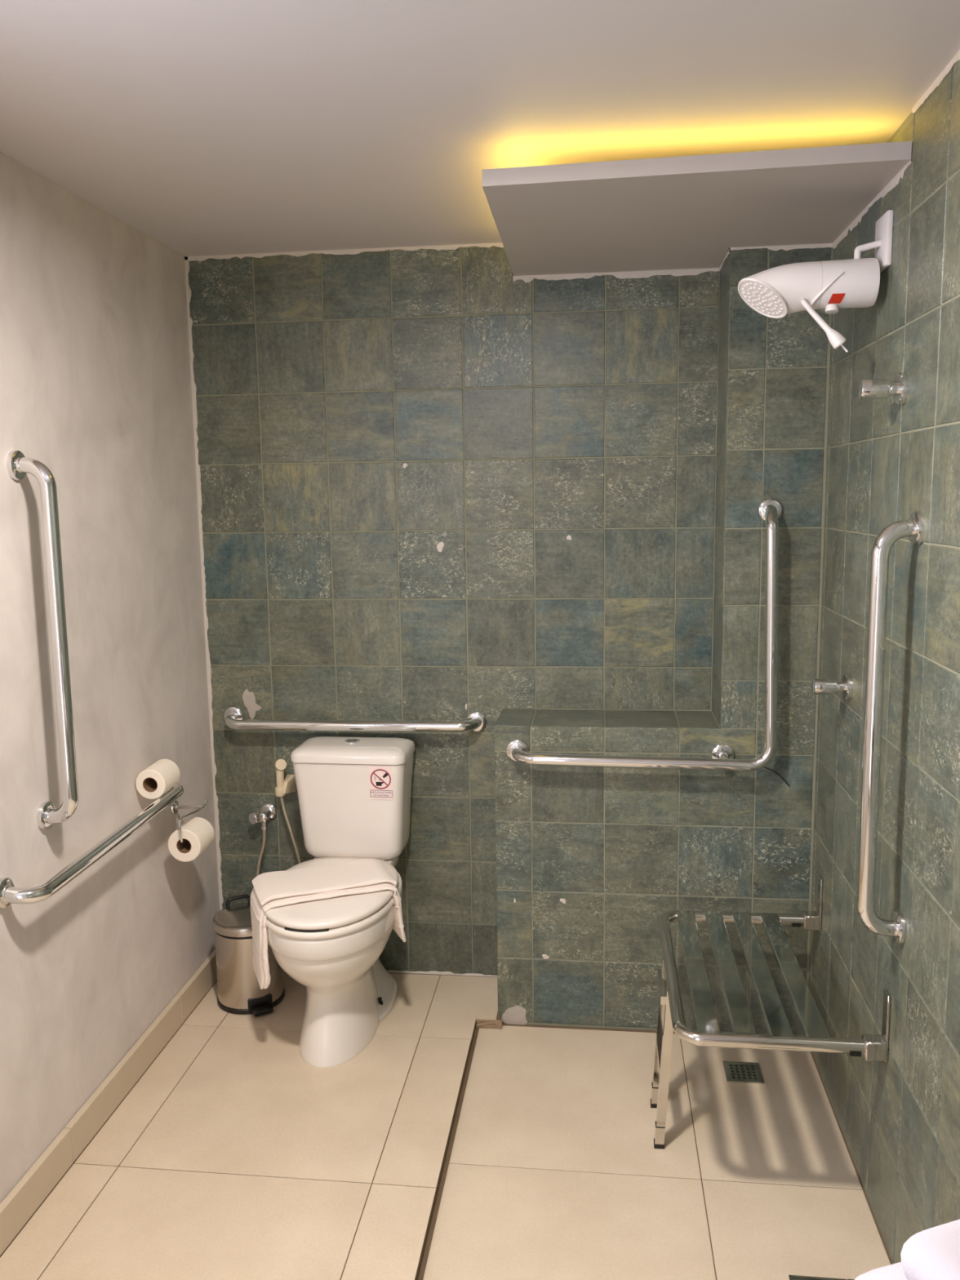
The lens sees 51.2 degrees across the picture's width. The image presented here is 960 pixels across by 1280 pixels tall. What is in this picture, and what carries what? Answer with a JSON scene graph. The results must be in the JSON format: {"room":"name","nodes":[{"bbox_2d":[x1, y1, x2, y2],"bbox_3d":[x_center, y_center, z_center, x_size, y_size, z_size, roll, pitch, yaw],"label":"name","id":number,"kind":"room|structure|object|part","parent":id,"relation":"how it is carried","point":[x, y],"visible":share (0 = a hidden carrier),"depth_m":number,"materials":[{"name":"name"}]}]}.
{"room":"accessible bathroom","nodes":[
{"label":"accessible bathroom","id":0,"kind":"room"},
{"bbox_2d":[0,151,219,1204],"bbox_3d":[-1.115,0.231,1.265,0.120,2.380,3.720,0,8,7],"label":"wall","id":1,"kind":"structure","parent":0,"point":[95,386],"depth_m":2.38,"materials":[{"name":"paint"}]},
{"bbox_2d":[5,449,78,830],"bbox_3d":[-0.911,0.011,2.117,0.089,0.812,0.068,0,8,7],"label":"grab bar","id":2,"kind":"object","parent":1,"relation":"attached to","point":[18,465],"visible":1,"depth_m":2.09,"materials":[{"name":"silver metal"}]},
{"bbox_2d":[0,782,183,908],"bbox_3d":[-0.881,0.456,2.377,0.089,0.065,0.795,0,8,7],"label":"grab bar","id":3,"kind":"object","parent":1,"relation":"attached to","point":[9,894],"visible":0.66,"depth_m":2.19,"materials":[{"name":"silver metal"}]},
{"bbox_2d":[135,759,180,799],"bbox_3d":[-0.848,0.366,2.642,0.081,0.083,0.102,0,8,7],"label":"toilet paper roll","id":4,"kind":"object","parent":3,"relation":"on","point":[161,776],"visible":1,"depth_m":2.60,"materials":[{"name":"white paper"}]},
{"bbox_2d":[0,948,217,1255],"bbox_3d":[-1.026,1.260,1.445,0.018,0.086,3.597,0,8,7],"label":"baseboard","id":5,"kind":"structure","parent":1,"relation":"attached to","point":[22,1202],"depth_m":2.37,"materials":[{"name":"beige tile"}]},
{"bbox_3d":[-0.963,1.184,1.969,0.016,0.085,0.599,0,8,7],"label":"skirting","id":6,"kind":"part","parent":5,"relation":"part of","materials":[{"name":"beige tile"}]},
{"bbox_3d":[-0.893,1.097,2.559,0.016,0.086,0.599,0,8,7],"label":"skirting","id":7,"kind":"part","parent":5,"relation":"part of","materials":[{"name":"beige tile"}]},
{"bbox_3d":[-0.837,1.028,3.032,0.016,0.086,0.360,0,8,7],"label":"skirting","id":8,"kind":"part","parent":5,"relation":"part of","materials":[{"name":"beige tile"}]},
{"bbox_2d":[169,799,206,842],"bbox_3d":[-0.831,0.496,2.770,0.092,0.072,0.180,0,8,7],"label":"paper holder","id":9,"kind":"object","parent":1,"relation":"attached to","point":[174,806],"visible":0.94,"depth_m":2.82,"materials":[{"name":"silver metal"}]},
{"bbox_3d":[-0.862,0.473,2.836,0.014,0.043,0.043,0,8,7],"label":"wall plate","id":10,"kind":"part","parent":9,"relation":"part of","materials":[{"name":"silver metal"}]},
{"bbox_2d":[167,817,213,862],"bbox_3d":[-0.791,0.546,2.749,0.092,0.094,0.104,0,8,7],"label":"toilet paper roll","id":11,"kind":"object","parent":9,"relation":"hanging from","point":[198,833],"visible":1,"depth_m":2.71,"materials":[{"name":"white paper"}]},
{"bbox_3d":[-0.825,0.474,2.783,0.082,0.024,0.148,0,8,7],"label":"arm","id":12,"kind":"part","parent":9,"relation":"part of","materials":[{"name":"silver metal"}]},
{"bbox_2d":[0,969,893,1279],"bbox_3d":[-0.157,1.369,1.333,1.872,0.120,3.750,0,8,7],"label":"floor","id":13,"kind":"structure","parent":0,"point":[461,1142],"depth_m":2.26,"materials":[{"name":"tile"}]},
{"bbox_2d":[212,893,284,1017],"bbox_3d":[-0.681,0.932,2.974,0.200,0.290,0.230,-5,9,-29],"label":"pedal bin","id":14,"kind":"object","parent":13,"relation":"on","point":[239,991],"visible":0.78,"depth_m":2.91,"materials":[{"name":"silver metal"}]},
{"bbox_3d":[-0.690,0.822,2.971,0.200,0.038,0.200,-5,9,-29],"label":"lid","id":15,"kind":"part","parent":14,"relation":"part of","materials":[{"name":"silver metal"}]},
{"bbox_3d":[-0.733,0.799,3.046,0.082,0.046,0.017,-5,9,-29],"label":"handle","id":16,"kind":"part","parent":14,"relation":"part of","materials":[{"name":"black plastic"}]},
{"bbox_2d":[263,736,414,1067],"bbox_3d":[-0.395,0.710,2.790,0.352,0.776,0.624,0,8,8],"label":"toilet","id":17,"kind":"object","parent":13,"relation":"on","point":[354,793],"visible":0.93,"depth_m":2.83,"materials":[{"name":"white ceramic"}]},
{"bbox_2d":[249,858,406,989],"bbox_3d":[-0.411,0.764,2.726,0.400,0.257,0.196,-4,9,-20],"label":"towel","id":18,"kind":"object","parent":17,"relation":"on","point":[271,890],"visible":0.92,"depth_m":2.67,"materials":[{"name":"beige fabric"}]},
{"bbox_3d":[-0.405,0.676,2.713,0.348,0.023,0.475,0,8,8],"label":"lid","id":19,"kind":"part","parent":17,"relation":"part of","materials":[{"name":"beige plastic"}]},
{"bbox_3d":[-0.405,0.701,2.713,0.352,0.020,0.473,0,8,8],"label":"seat","id":20,"kind":"part","parent":17,"relation":"part of","materials":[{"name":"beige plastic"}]},
{"bbox_3d":[-0.397,0.904,2.778,0.344,0.395,0.532,0,8,8],"label":"bowl","id":21,"kind":"part","parent":17,"relation":"part of","materials":[{"name":"white ceramic"}]},
{"bbox_3d":[-0.371,0.320,2.949,0.338,0.040,0.195,0,8,8],"label":"tank lid","id":22,"kind":"part","parent":17,"relation":"part of","materials":[{"name":"white ceramic"}]},
{"bbox_3d":[-0.369,0.488,2.974,0.331,0.296,0.185,0,8,8],"label":"tank","id":23,"kind":"part","parent":17,"relation":"part of","materials":[{"name":"white ceramic"}]},
{"bbox_3d":[-0.282,0.439,2.865,0.065,0.021,0.001,0,11,8],"label":"caption frame","id":24,"kind":"part","parent":17,"relation":"part of","materials":[{"name":"white paper"}]},
{"bbox_2d":[722,1061,764,1084],"bbox_3d":[0.689,1.133,2.626,0.094,0.004,0.093,0,8,7],"label":"floor drain","id":25,"kind":"object","parent":13,"relation":"on","point":[735,1071],"visible":1,"depth_m":2.62,"materials":[{"name":"silver metal"}]},
{"bbox_2d":[650,875,890,1149],"bbox_3d":[0.633,0.913,2.361,0.444,0.515,0.647,0,8,7],"label":"shower bench","id":26,"kind":"object","parent":13,"relation":"on","point":[671,1016],"visible":1,"depth_m":2.28,"materials":[{"name":"silver metal"}]},
{"bbox_3d":[0.445,0.962,2.464,0.045,0.383,0.021,0,8,7],"label":"leg","id":27,"kind":"part","parent":26,"relation":"part of","materials":[{"name":"silver metal"}]},
{"bbox_3d":[0.426,0.984,2.309,0.045,0.383,0.021,0,8,7],"label":"leg","id":28,"kind":"part","parent":26,"relation":"part of","materials":[{"name":"silver metal"}]},
{"bbox_3d":[0.638,0.775,2.340,0.408,0.029,0.639,0,8,7],"label":"seat frame","id":29,"kind":"part","parent":26,"relation":"part of","materials":[{"name":"silver metal"}]},
{"bbox_3d":[0.884,0.684,2.608,0.005,0.140,0.032,0,8,7],"label":"wall plate","id":30,"kind":"part","parent":26,"relation":"part of","materials":[{"name":"silver metal"}]},
{"bbox_3d":[0.813,0.772,2.009,0.005,0.140,0.032,0,8,7],"label":"wall plate","id":31,"kind":"part","parent":26,"relation":"part of","materials":[{"name":"silver metal"}]},
{"bbox_2d":[788,1275,846,1279],"bbox_3d":[0.645,1.240,1.884,0.108,0.004,0.108,0,8,7],"label":"floor drain","id":32,"kind":"object","parent":13,"relation":"on","point":[790,1277],"visible":1,"depth_m":1.94,"materials":[{"name":"silver metal"}]},
{"bbox_2d":[0,0,959,256],"bbox_3d":[-0.188,-0.911,1.028,1.972,0.120,3.800,0,8,7],"label":"ceiling","id":33,"kind":"structure","parent":0,"point":[204,127],"depth_m":1.76,"materials":[{"name":"paint"}]},
{"bbox_2d":[188,245,833,1035],"bbox_3d":[0.045,-0.026,2.926,1.992,2.380,0.391,0,8,7],"label":"wall","id":34,"kind":"structure","parent":0,"point":[441,485],"depth_m":2.88,"materials":[{"name":"tile"}]},
{"bbox_2d":[184,256,223,911],"bbox_3d":[-0.834,-0.033,3.064,0.014,2.180,0.002,0,8,7],"label":"trim","id":35,"kind":"structure","parent":34,"relation":"attached to","point":[186,261],"depth_m":3.04,"materials":[{"name":"white paint"}]},
{"bbox_2d":[248,759,302,876],"bbox_3d":[-0.625,0.671,3.104,0.172,0.629,0.078,0,8,7],"label":"bidet sprayer","id":36,"kind":"object","parent":34,"relation":"attached to","point":[268,811],"visible":0.64,"depth_m":3.07,"materials":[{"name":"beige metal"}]},
{"bbox_3d":[-0.686,0.545,3.077,0.039,0.039,0.035,6,11,39],"label":"valve knob","id":37,"kind":"part","parent":36,"relation":"part of","materials":[{"name":"silver metal"}]},
{"bbox_2d":[261,820,267,830],"bbox_3d":[-0.662,0.567,3.077,0.019,0.032,0.020,0,8,7],"label":"connector","id":38,"kind":"object","parent":36,"relation":"attached to","point":[264,827],"depth_m":3.07,"materials":[{"name":"silver metal"}]},
{"bbox_2d":[184,242,503,261],"bbox_3d":[-0.380,-1.104,2.853,0.960,0.014,0.002,0,8,7],"label":"trim","id":39,"kind":"structure","parent":34,"relation":"attached to","point":[351,251],"depth_m":2.85,"materials":[{"name":"white paint"}]},
{"bbox_2d":[223,706,486,731],"bbox_3d":[-0.389,0.245,3.010,0.816,0.070,0.089,0,8,7],"label":"grab bar","id":40,"kind":"object","parent":34,"relation":"attached to","point":[476,721],"visible":1,"depth_m":2.97,"materials":[{"name":"silver metal"}]},
{"bbox_2d":[387,969,497,977],"bbox_3d":[-0.366,1.041,3.165,0.889,0.011,0.002,0,8,7],"label":"trim","id":41,"kind":"structure","parent":34,"relation":"attached to","point":[432,972],"depth_m":3.14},
{"bbox_2d":[512,267,719,282],"bbox_3d":[0.374,-1.010,2.778,0.567,0.019,0.002,0,8,7],"label":"trim","id":42,"kind":"structure","parent":34,"relation":"attached to","point":[633,274],"depth_m":2.77,"materials":[{"name":"white paint"}]},
{"bbox_2d":[506,497,782,771],"bbox_3d":[0.423,-0.009,2.644,0.725,0.715,0.088,0,8,7],"label":"grab bar","id":43,"kind":"object","parent":34,"relation":"attached to","point":[770,509],"visible":1,"depth_m":2.61,"materials":[{"name":"silver metal"}]},
{"bbox_3d":[0.650,0.319,2.667,0.027,0.036,0.065,0,8,7],"label":"support post","id":44,"kind":"part","parent":43,"relation":"part of","materials":[{"name":"silver metal"}]},
{"bbox_2d":[481,141,911,275],"bbox_3d":[0.448,-0.977,2.332,0.812,0.042,0.866,0,8,7],"label":"ceiling panel","id":45,"kind":"object","parent":34,"relation":"attached to","point":[682,212],"depth_m":2.14,"materials":[{"name":"paint"}]},
{"bbox_2d":[718,248,729,271],"bbox_3d":[0.641,-0.996,2.633,0.002,0.012,0.225,0,8,7],"label":"trim","id":46,"kind":"structure","parent":34,"relation":"attached to","point":[727,252],"depth_m":2.63,"materials":[{"name":"white paint"}]},
{"bbox_2d":[763,767,790,786],"bbox_3d":[0.778,0.361,2.688,0.108,0.067,0.016,0,8,7],"label":"loose wire","id":47,"kind":"object","parent":34,"relation":"attached to","point":[763,767],"visible":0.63,"depth_m":2.68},
{"bbox_2d":[730,243,832,250],"bbox_3d":[0.753,-0.979,2.505,0.250,0.013,0.002,0,8,7],"label":"trim","id":48,"kind":"structure","parent":34,"relation":"attached to","point":[786,247],"depth_m":2.50,"materials":[{"name":"white paint"}]},
{"bbox_2d":[808,60,959,1263],"bbox_3d":[0.765,0.233,1.057,0.120,2.380,3.750,0,8,7],"label":"wall","id":49,"kind":"structure","parent":0,"point":[887,461],"depth_m":1.91,"materials":[{"name":"tile"}]},
{"bbox_2d":[737,209,893,351],"bbox_3d":[0.678,-0.722,2.056,0.293,0.270,0.100,0,8,7],"label":"shower","id":50,"kind":"object","parent":49,"relation":"attached to","point":[776,292],"visible":1,"depth_m":2.02,"materials":[{"name":"white plastic"}]},
{"bbox_3d":[0.584,-0.705,2.070,0.093,0.064,0.089,0,8,7],"label":"spray plate","id":51,"kind":"part","parent":50,"relation":"part of","materials":[{"name":"white plastic"}]},
{"bbox_3d":[0.696,-0.641,2.031,0.092,0.101,0.030,0,8,7],"label":"selector rod","id":52,"kind":"part","parent":50,"relation":"part of","materials":[{"name":"white plastic"}]},
{"bbox_3d":[0.719,-0.677,2.047,0.027,0.018,0.027,0,8,7],"label":"selector knob","id":53,"kind":"part","parent":50,"relation":"part of","materials":[{"name":"white plastic"}]},
{"bbox_3d":[0.790,-0.790,2.034,0.060,0.044,0.013,0,8,7],"label":"inlet arm","id":54,"kind":"part","parent":50,"relation":"part of","materials":[{"name":"white plastic"}]},
{"bbox_2d":[812,673,853,699],"bbox_3d":[0.814,0.108,2.320,0.082,0.061,0.061,0,8,7],"label":"shower valve","id":55,"kind":"object","parent":49,"relation":"attached to","point":[820,686],"visible":1,"depth_m":2.31,"materials":[{"name":"silver metal"}]},
{"bbox_3d":[0.808,0.108,2.320,0.072,0.037,0.037,0,8,7],"label":"knob","id":56,"kind":"part","parent":55,"relation":"part of","materials":[{"name":"silver metal"}]},
{"bbox_2d":[832,159,911,248],"bbox_3d":[0.839,-0.930,2.177,0.002,0.019,0.640,0,8,7],"label":"trim","id":57,"kind":"structure","parent":49,"relation":"attached to","point":[895,180],"depth_m":2.10,"materials":[{"name":"white paint"}]},
{"bbox_2d":[857,372,909,404],"bbox_3d":[0.767,-0.479,1.913,0.082,0.061,0.061,0,8,7],"label":"shower valve","id":58,"kind":"object","parent":49,"relation":"attached to","point":[883,388],"visible":1,"depth_m":1.90,"materials":[{"name":"silver metal"}]},
{"bbox_3d":[0.762,-0.479,1.913,0.072,0.037,0.037,0,8,7],"label":"knob","id":59,"kind":"part","parent":58,"relation":"part of","materials":[{"name":"silver metal"}]},
{"bbox_2d":[856,511,924,944],"bbox_3d":[0.759,0.174,1.872,0.090,0.823,0.065,0,8,7],"label":"grab bar","id":60,"kind":"object","parent":49,"relation":"attached to","point":[913,528],"visible":1,"depth_m":1.85,"materials":[{"name":"silver metal"}]},
{"bbox_2d":[911,49,959,112],"bbox_3d":[0.708,-0.862,1.072,0.002,0.015,1.600,0,8,7],"label":"trim","id":61,"kind":"structure","parent":49,"relation":"attached to","point":[937,82],"depth_m":1.72,"materials":[{"name":"white paint"}]},
{"bbox_3d":[0.447,0.757,0.419,0.353,0.235,0.970,0,8,7],"label":"countertop","id":62,"kind":"structure","parent":49,"relation":"attached to","visible":0},
{"bbox_2d":[854,1262,906,1279],"bbox_3d":[0.446,0.552,0.740,0.252,0.077,0.262,-3,9,-17],"label":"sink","id":63,"kind":"object","parent":62,"relation":"on","point":[895,1271],"visible":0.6,"depth_m":0.81,"materials":[{"name":"white ceramic"}]},
{"bbox_2d":[900,1219,959,1279],"bbox_3d":[0.462,0.493,0.729,0.222,0.041,0.222,-4,9,-18],"label":"towel","id":64,"kind":"object","parent":63,"relation":"on","point":[933,1253],"visible":1,"depth_m":0.77,"materials":[{"name":"fabric"}]}
]}

